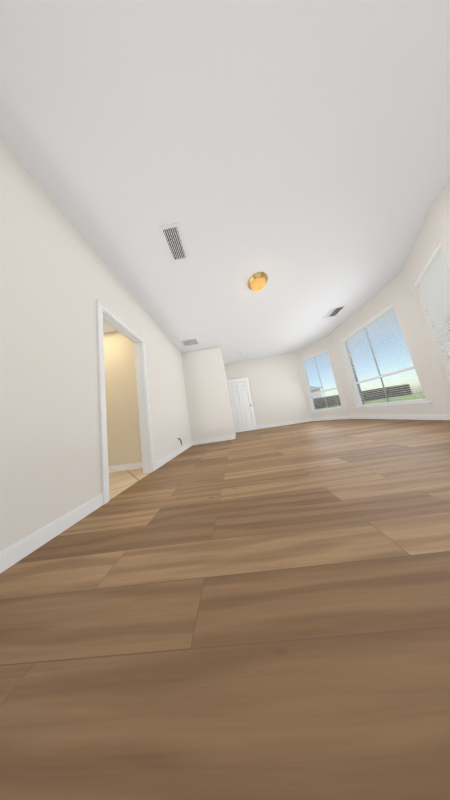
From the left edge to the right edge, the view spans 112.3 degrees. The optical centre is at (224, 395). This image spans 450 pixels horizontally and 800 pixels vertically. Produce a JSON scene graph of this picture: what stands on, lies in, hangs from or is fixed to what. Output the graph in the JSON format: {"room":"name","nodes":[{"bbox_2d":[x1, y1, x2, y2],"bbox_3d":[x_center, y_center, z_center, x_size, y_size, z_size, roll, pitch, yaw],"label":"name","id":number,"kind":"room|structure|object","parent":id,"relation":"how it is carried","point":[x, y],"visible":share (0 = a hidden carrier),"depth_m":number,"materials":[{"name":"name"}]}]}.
{"room":"empty living room","nodes":[
{"label":"empty living room","id":0,"kind":"room"},
{"bbox_2d":[0,138,191,551],"bbox_3d":[-1.265,-0.148,3.192,0.120,2.800,7.220,-9,-8,3],"label":"wall","id":1,"kind":"structure","parent":0,"point":[58,277],"depth_m":1.17,"materials":[{"name":"white paint"}]},
{"bbox_2d":[96,299,155,504],"bbox_3d":[-1.293,0.033,1.952,0.164,2.090,0.885,-9,-8,3],"label":"door frame","id":2,"kind":"structure","parent":1,"relation":"attached to","point":[104,313],"depth_m":2.16,"materials":[{"name":"white wood"}]},
{"bbox_2d":[0,414,449,572],"bbox_3d":[1.334,0.735,2.568,4.777,0.097,6.345,-9,-8,3],"label":"baseboard","id":3,"kind":"structure","parent":1,"relation":"attached to","point":[11,555],"depth_m":1.15,"materials":[{"name":"white wood"}]},
{"bbox_2d":[103,321,116,333],"bbox_3d":[-3.363,-1.082,2.795,3.680,0.050,2.050,-9,-8,3],"label":"ceiling","id":4,"kind":"structure","parent":0,"point":[107,328],"depth_m":2.81,"materials":[{"name":"white paint"}]},
{"bbox_2d":[103,331,141,466],"bbox_3d":[-2.305,-0.042,2.814,1.930,2.800,0.120,-9,-8,3],"label":"wall","id":5,"kind":"structure","parent":0,"point":[123,431],"depth_m":2.70,"materials":[{"name":"beige paint"}]},
{"bbox_2d":[108,462,142,472],"bbox_3d":[-1.714,1.206,2.532,1.140,0.097,0.013,-9,-8,3],"label":"baseboard","id":6,"kind":"structure","parent":5,"relation":"attached to","point":[129,466],"depth_m":2.51,"materials":[{"name":"white wood"}]},
{"bbox_2d":[181,346,233,441],"bbox_3d":[-0.526,-0.077,4.431,1.201,2.800,0.120,-9,-8,3],"label":"wall","id":7,"kind":"structure","parent":0,"point":[208,403],"depth_m":4.36,"materials":[{"name":"white paint"}]},
{"bbox_2d":[0,419,449,799],"bbox_3d":[-0.300,1.636,6.125,9.180,0.120,13.640,-9,-8,3],"label":"floor","id":8,"kind":"structure","parent":0,"point":[261,614],"depth_m":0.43,"materials":[{"name":"brown wood"}]},
{"bbox_2d":[0,0,449,363],"bbox_3d":[-0.725,-1.211,6.552,9.220,0.200,13.640,-9,-8,3],"label":"ceiling","id":9,"kind":"structure","parent":0,"point":[297,152],"depth_m":1.21,"materials":[{"name":"white paint"}]},
{"bbox_2d":[159,223,187,261],"bbox_3d":[-0.604,-1.830,1.833,0.210,0.017,0.380,-9,-8,3],"label":"ceiling vent","id":10,"kind":"object","parent":9,"relation":"in","point":[172,237],"visible":1,"depth_m":1.80,"materials":[{"name":"white metal"}]},
{"bbox_2d":[180,338,198,346],"bbox_3d":[-0.944,-1.438,4.094,0.425,0.012,0.350,-9,-8,3],"label":"ceiling vent","id":11,"kind":"object","parent":9,"relation":"in","point":[190,342],"visible":1,"depth_m":4.08,"materials":[{"name":"white metal"}]},
{"bbox_2d":[248,272,267,291],"bbox_3d":[0.556,-1.832,2.517,0.332,0.163,0.332,-9,-8,3],"label":"ceiling lamp","id":12,"kind":"object","parent":9,"relation":"attached to","point":[257,281],"visible":1,"depth_m":2.44,"materials":[{"name":"gold metal"}]},
{"bbox_2d":[322,305,346,318],"bbox_3d":[2.693,-2.059,3.734,0.340,0.014,0.385,-9,-8,3],"label":"ceiling vent","id":13,"kind":"object","parent":9,"relation":"in","point":[334,311],"visible":1,"depth_m":3.71,"materials":[{"name":"white metal"}]},
{"bbox_2d":[221,352,234,434],"bbox_3d":[0.063,-0.052,5.212,0.120,2.800,1.511,-9,-8,3],"label":"wall","id":14,"kind":"structure","parent":0,"point":[227,390],"depth_m":4.78,"materials":[{"name":"white paint"}]},
{"bbox_2d":[225,373,235,435],"bbox_3d":[0.135,0.331,5.417,0.164,2.090,0.900,-9,-8,3],"label":"door frame","id":15,"kind":"structure","parent":14,"relation":"attached to","point":[230,403],"depth_m":5.00,"materials":[{"name":"white wood"}]},
{"bbox_2d":[227,377,256,432],"bbox_3d":[0.637,0.333,5.749,0.826,2.008,0.169,-9,-8,3],"label":"door leaf","id":16,"kind":"structure","parent":14,"relation":"in","point":[243,413],"depth_m":5.73,"materials":[{"name":"white wood"}]},
{"bbox_2d":[224,352,310,426],"bbox_3d":[1.632,-0.176,6.012,3.182,2.800,0.250,-9,-8,3],"label":"wall","id":17,"kind":"structure","parent":0,"point":[275,384],"depth_m":5.88,"materials":[{"name":"white paint"}]},
{"bbox_2d":[295,335,349,417],"bbox_3d":[3.418,-0.551,5.377,0.250,2.800,1.235,-3,-10,-32],"label":"wall","id":18,"kind":"structure","parent":0,"point":[319,346],"depth_m":5.20,"materials":[{"name":"white paint"}]},
{"bbox_2d":[302,352,344,414],"bbox_3d":[3.361,-0.423,5.349,0.190,2.100,1.110,-3,-10,-32],"label":"bay window","id":19,"kind":"structure","parent":18,"relation":"in","point":[329,410],"depth_m":5.34,"materials":[{"name":"white plastic"}]},
{"bbox_2d":[300,350,341,410],"bbox_3d":[3.343,-0.484,5.338,0.066,1.975,0.949,-3,-10,-32],"label":"window blind","id":20,"kind":"object","parent":19,"relation":"attached to","point":[319,376],"visible":0.88,"depth_m":5.33,"materials":[{"name":"white plastic"}]},
{"bbox_2d":[329,271,449,414],"bbox_3d":[3.677,-0.846,3.685,0.250,2.800,2.637,-9,-8,3],"label":"wall","id":21,"kind":"structure","parent":0,"point":[395,292],"depth_m":2.88,"materials":[{"name":"white paint"}]},
{"bbox_2d":[342,308,431,410],"bbox_3d":[3.626,-0.718,3.669,0.190,2.100,1.740,-9,-8,3],"label":"bay window","id":22,"kind":"structure","parent":21,"relation":"in","point":[418,404],"depth_m":3.53,"materials":[{"name":"white"}]},
{"bbox_2d":[339,304,425,405],"bbox_3d":[3.599,-0.773,3.682,0.066,1.975,1.584,-9,-8,3],"label":"window blind","id":23,"kind":"object","parent":22,"relation":"attached to","point":[366,324],"visible":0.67,"depth_m":3.50,"materials":[{"name":"white plastic"}]},
{"bbox_2d":[403,203,449,394],"bbox_3d":[3.186,-1.019,2.027,0.250,2.800,1.237,-15,-11,37],"label":"wall","id":24,"kind":"structure","parent":0,"point":[432,234],"depth_m":2.36,"materials":[{"name":"white paint"}]},
{"bbox_2d":[414,242,449,370],"bbox_3d":[3.127,-0.942,2.071,0.066,1.975,0.924,-15,-11,37],"label":"window blind","id":25,"kind":"object","parent":24,"relation":"attached to","point":[432,282],"visible":0.94,"depth_m":2.20,"materials":[{"name":"white plastic"}]},
{"bbox_2d":[439,320,449,354],"bbox_3d":[3.150,-0.887,2.051,0.190,2.100,1.040,-15,-11,37],"label":"bay window","id":26,"kind":"structure","parent":24,"relation":"in","point":[445,336],"depth_m":2.36,"materials":[{"name":"white"}]},
{"bbox_2d":[433,184,449,240],"bbox_3d":[2.752,-1.177,0.523,0.250,2.800,2.210,-9,-8,3],"label":"wall","id":27,"kind":"structure","parent":0,"point":[441,202],"depth_m":1.74,"materials":[{"name":"white paint"}]},
{"label":"outside","id":28,"kind":"structure","parent":0,"visible":0},
{"bbox_2d":[316,391,424,409],"bbox_3d":[24.884,2.132,32.752,72.000,0.250,92.000,-9,-8,3],"label":"lawn","id":29,"kind":"structure","parent":28,"point":[403,398],"depth_m":20.51,"materials":[{"name":"green plant"}]},
{"bbox_2d":[310,386,321,398],"bbox_3d":[14.008,0.854,36.745,14.900,6.742,12.850,-9,-8,3],"label":"house","id":30,"kind":"structure","parent":29,"relation":"on","point":[316,390],"depth_m":32.43,"materials":[{"name":"white"}]},
{"bbox_2d":[313,384,411,408],"bbox_3d":[10.669,2.644,29.186,48.133,2.042,0.150,-9,-8,3],"label":"fence","id":31,"kind":"object","parent":29,"relation":"on","point":[394,389],"depth_m":28.32,"materials":[{"name":"brown wood"}]}
]}

